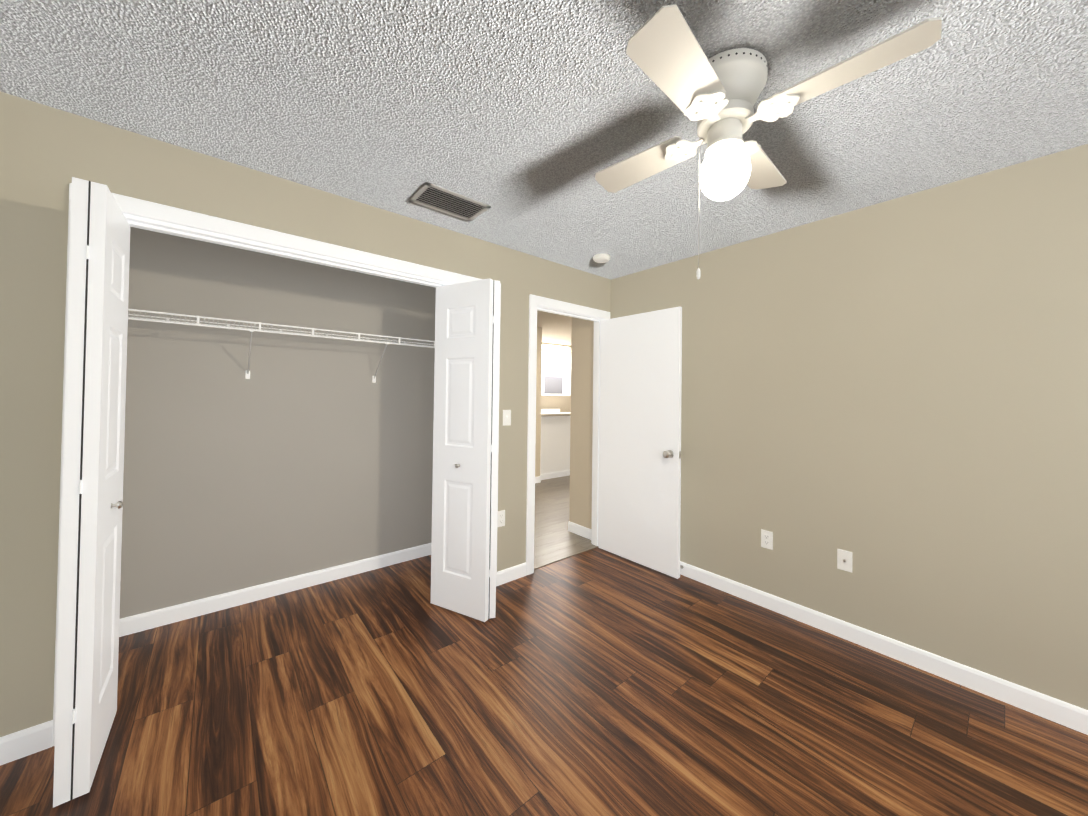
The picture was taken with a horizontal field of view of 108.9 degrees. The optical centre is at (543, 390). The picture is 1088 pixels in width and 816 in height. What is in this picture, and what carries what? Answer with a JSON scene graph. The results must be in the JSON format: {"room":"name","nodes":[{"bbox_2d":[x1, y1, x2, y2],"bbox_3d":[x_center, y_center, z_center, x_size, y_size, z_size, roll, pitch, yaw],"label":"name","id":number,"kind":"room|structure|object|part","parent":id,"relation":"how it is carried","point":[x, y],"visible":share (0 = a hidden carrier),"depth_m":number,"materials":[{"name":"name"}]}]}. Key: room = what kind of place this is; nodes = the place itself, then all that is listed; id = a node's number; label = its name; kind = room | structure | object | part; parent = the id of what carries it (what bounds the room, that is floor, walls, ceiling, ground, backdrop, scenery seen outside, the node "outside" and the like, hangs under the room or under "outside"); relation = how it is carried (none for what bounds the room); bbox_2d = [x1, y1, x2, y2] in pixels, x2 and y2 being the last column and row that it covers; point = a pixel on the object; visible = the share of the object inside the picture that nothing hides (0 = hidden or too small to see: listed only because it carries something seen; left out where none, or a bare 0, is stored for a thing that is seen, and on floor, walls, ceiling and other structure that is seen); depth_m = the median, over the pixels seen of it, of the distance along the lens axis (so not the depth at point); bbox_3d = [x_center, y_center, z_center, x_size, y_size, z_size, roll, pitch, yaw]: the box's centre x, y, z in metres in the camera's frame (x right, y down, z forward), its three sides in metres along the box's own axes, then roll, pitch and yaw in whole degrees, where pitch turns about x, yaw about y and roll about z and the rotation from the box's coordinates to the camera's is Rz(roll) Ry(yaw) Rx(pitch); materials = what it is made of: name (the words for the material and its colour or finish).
{"room":"empty bedroom","nodes":[
{"label":"empty bedroom","id":0,"kind":"room"},
{"bbox_2d":[119,227,435,618],"bbox_3d":[-1.674,0.156,2.792,2.363,2.440,0.110,1,-1,-40],"label":"wall","id":1,"kind":"structure","parent":0,"point":[294,455],"depth_m":2.57,"materials":[{"name":"paint"}]},
{"bbox_2d":[119,543,430,636],"bbox_3d":[-1.471,1.326,2.430,2.253,0.095,0.699,1,-1,-40],"label":"baseboard","id":2,"kind":"structure","parent":1,"relation":"attached to","point":[161,617],"depth_m":2.54,"materials":[{"name":"white wood"}]},
{"bbox_2d":[128,309,434,382],"bbox_3d":[-1.576,-0.236,2.601,2.252,0.335,0.310,1,-1,-40],"label":"wire closet shelf","id":3,"kind":"object","parent":1,"relation":"attached to","point":[251,330],"visible":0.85,"depth_m":2.42,"materials":[{"name":"white metal"}]},
{"bbox_2d":[0,91,610,736],"bbox_3d":[-0.745,0.164,2.515,3.430,2.440,0.110,1,-1,-40],"label":"wall","id":4,"kind":"structure","parent":0,"point":[46,153],"depth_m":1.50,"materials":[{"name":"paint"}]},
{"bbox_2d":[53,177,129,806],"bbox_3d":[-1.661,0.316,1.460,0.113,2.074,0.438,1,-1,-40],"label":"bifold door","id":5,"kind":"structure","parent":4,"relation":"in","point":[91,543],"depth_m":1.30,"materials":[{"name":"white wood"}]},
{"bbox_2d":[52,183,500,745],"bbox_3d":[-1.092,0.294,2.140,2.001,2.161,0.018,1,-1,-40],"label":"trim","id":6,"kind":"structure","parent":4,"relation":"attached to","point":[154,211],"depth_m":1.83,"materials":[{"name":"white wood"}]},
{"bbox_2d":[123,213,452,287],"bbox_3d":[-1.134,0.327,2.188,1.905,2.095,0.110,1,-1,-40],"label":"door frame","id":7,"kind":"structure","parent":4,"relation":"attached to","point":[178,230],"depth_m":1.95,"materials":[{"name":"white wood"}]},
{"bbox_2d":[430,278,499,621],"bbox_3d":[-0.442,0.346,2.498,0.397,2.074,0.413,1,-1,-40],"label":"bifold door","id":8,"kind":"structure","parent":4,"relation":"in","point":[465,463],"depth_m":2.39,"materials":[{"name":"white wood"}]},
{"bbox_2d":[497,510,504,526],"bbox_3d":[-0.309,0.924,2.801,0.070,0.115,0.009,1,-1,-40],"label":"electrical outlet","id":9,"kind":"object","parent":4,"relation":"attached to","point":[501,518],"visible":0.94,"depth_m":2.80,"materials":[{"name":"white plastic"}]},
{"bbox_2d":[503,410,510,425],"bbox_3d":[-0.268,0.199,2.833,0.070,0.115,0.017,1,-1,-40],"label":"light switch","id":10,"kind":"object","parent":4,"relation":"attached to","point":[506,417],"visible":1,"depth_m":2.83,"materials":[{"name":"white plastic"}]},
{"bbox_2d":[497,562,526,585],"bbox_3d":[-0.238,1.348,2.856,0.267,0.095,0.013,1,-1,-40],"label":"baseboard","id":11,"kind":"structure","parent":4,"relation":"attached to","point":[504,576],"depth_m":2.85,"materials":[{"name":"white wood"}]},
{"bbox_2d":[526,294,609,574],"bbox_3d":[0.194,0.341,3.302,0.930,2.133,0.144,1,-1,-40],"label":"door frame","id":12,"kind":"structure","parent":4,"relation":"attached to","point":[534,301],"depth_m":3.10,"materials":[{"name":"white wood"}]},
{"bbox_2d":[599,306,681,578],"bbox_3d":[0.765,0.386,3.202,0.177,2.030,0.788,1,-1,-41],"label":"entry door","id":13,"kind":"structure","parent":4,"relation":"in","point":[640,447],"depth_m":3.14,"materials":[{"name":"white painted wood"},{"name":"satin nickel"}]},
{"bbox_2d":[535,327,541,476],"bbox_3d":[-0.243,0.221,6.048,0.415,2.440,0.120,1,-1,-40],"label":"wall","id":14,"kind":"structure","parent":0,"point":[538,402],"depth_m":6.10,"materials":[{"name":"paint"}]},
{"bbox_2d":[0,475,1087,815],"bbox_3d":[1.169,1.482,4.141,8.723,0.100,8.170,1,-1,-40],"label":"floor","id":15,"kind":"structure","parent":0,"point":[598,681],"depth_m":1.65,"materials":[{"name":"laminate"}]},
{"bbox_2d":[541,409,559,412],"bbox_3d":[0.209,0.935,8.089,0.740,1.080,0.660,1,-1,-40],"label":"range","id":16,"kind":"object","parent":15,"relation":"on","point":[550,410],"visible":0.08,"depth_m":8.34,"materials":[{"name":"white"}]},
{"bbox_2d":[540,420,569,479],"bbox_3d":[0.951,1.029,7.686,3.520,0.900,0.580,1,-1,-40],"label":"half wall","id":17,"kind":"structure","parent":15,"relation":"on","point":[555,448],"depth_m":6.49,"materials":[{"name":"white paint"}]},
{"bbox_2d":[541,416,570,423],"bbox_3d":[0.918,0.559,7.739,3.520,0.040,0.540,1,-1,-40],"label":"countertop","id":18,"kind":"structure","parent":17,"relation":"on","point":[545,417],"depth_m":6.49,"materials":[{"name":"beige"}]},
{"bbox_2d":[541,412,570,415],"bbox_3d":[1.194,0.428,7.410,3.525,0.040,0.320,1,-1,-40],"label":"countertop","id":19,"kind":"structure","parent":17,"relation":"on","point":[562,413],"depth_m":6.43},
{"bbox_2d":[534,545,598,568],"bbox_3d":[0.182,1.404,3.285,0.778,0.006,0.045,1,-1,-40],"label":"trim","id":20,"kind":"structure","parent":15,"relation":"on","point":[563,557],"depth_m":3.27,"materials":[{"name":"laminate"}]},
{"bbox_2d":[0,0,1087,345],"bbox_3d":[1.202,-1.058,4.177,8.723,0.100,8.170,1,-1,-40],"label":"ceiling","id":21,"kind":"structure","parent":0,"point":[526,120],"depth_m":1.42,"materials":[{"name":"white paint"}]},
{"bbox_2d":[409,182,490,220],"bbox_3d":[-0.526,-1.051,2.193,0.385,0.014,0.245,1,-1,-40],"label":"ceiling vent","id":22,"kind":"object","parent":21,"relation":"in","point":[437,198],"visible":1,"depth_m":2.18,"materials":[{"name":"black metal"}]},
{"bbox_2d":[593,254,610,262],"bbox_3d":[0.446,-1.016,3.005,0.136,0.037,0.136,1,-1,-40],"label":"smoke detector","id":23,"kind":"object","parent":21,"relation":"attached to","point":[601,258],"visible":1,"depth_m":2.97,"materials":[{"name":"white plastic"}]},
{"bbox_2d":[595,4,941,278],"bbox_3d":[0.611,-0.715,1.318,0.797,0.681,0.797,1,-1,0],"label":"ceiling fan","id":24,"kind":"object","parent":21,"relation":"hanging from","point":[716,96],"visible":1,"depth_m":1.21,"materials":[{"name":"white painted metal"},{"name":"painted wood"},{"name":"glass"}]},
{"bbox_3d":[0.611,-0.736,1.318,0.160,0.173,0.160,1,-1,-40],"label":"globe","id":25,"kind":"part","parent":24,"relation":"part of","materials":[{"name":"white glass"}]},
{"bbox_2d":[541,395,570,412],"bbox_3d":[0.021,0.258,8.443,5.000,2.440,0.110,1,-1,-40],"label":"wall","id":26,"kind":"structure","parent":0,"point":[562,403],"depth_m":8.59,"materials":[{"name":"paint"}]},
{"bbox_2d":[541,343,568,374],"bbox_3d":[0.127,-0.643,8.234,0.760,0.638,0.340,1,-1,-40],"label":"upper cabinet","id":27,"kind":"object","parent":26,"relation":"attached to","point":[556,359],"depth_m":8.11,"materials":[{"name":"white wood"}]},
{"bbox_2d":[541,374,569,395],"bbox_3d":[0.139,-0.106,8.203,0.740,0.425,0.401,1,-1,-40],"label":"microwave","id":28,"kind":"object","parent":27,"relation":"attached to","point":[554,385],"visible":0.79,"depth_m":8.02,"materials":[{"name":"white"}]},
{"bbox_2d":[564,347,570,394],"bbox_3d":[0.618,-0.416,8.646,0.530,1.068,0.340,1,-1,-40],"label":"upper cabinet","id":29,"kind":"object","parent":26,"relation":"attached to","point":[569,347],"depth_m":8.37,"materials":[{"name":"white wood"}]},
{"bbox_2d":[569,144,1087,709],"bbox_3d":[1.768,0.192,2.260,0.127,2.440,4.510,1,-1,-40],"label":"wall","id":30,"kind":"structure","parent":0,"point":[891,396],"depth_m":2.03,"materials":[{"name":"paint"}]},
{"bbox_2d":[535,476,591,539],"bbox_3d":[0.217,1.382,4.871,1.178,0.095,2.269,1,-1,-40],"label":"baseboard","id":31,"kind":"structure","parent":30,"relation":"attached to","point":[582,531],"depth_m":3.82,"materials":[{"name":"white wood"}]},
{"bbox_2d":[761,529,772,549],"bbox_3d":[1.452,0.972,2.535,0.009,0.115,0.070,1,-1,-40],"label":"electrical outlet","id":32,"kind":"object","parent":30,"relation":"attached to","point":[767,539],"visible":1,"depth_m":2.53,"materials":[{"name":"white plastic"}]},
{"bbox_2d":[837,549,851,572],"bbox_3d":[1.713,0.971,2.217,0.018,0.115,0.070,1,-1,-40],"label":"outlet","id":33,"kind":"object","parent":30,"relation":"attached to","point":[844,560],"visible":1,"depth_m":2.22,"materials":[{"name":"white plastic"}]},
{"bbox_2d":[680,561,1087,734],"bbox_3d":[1.834,1.363,2.057,0.022,0.095,3.901,1,-1,-40],"label":"baseboard","id":34,"kind":"structure","parent":30,"relation":"attached to","point":[1071,716],"depth_m":1.99,"materials":[{"name":"white wood"}]}
]}

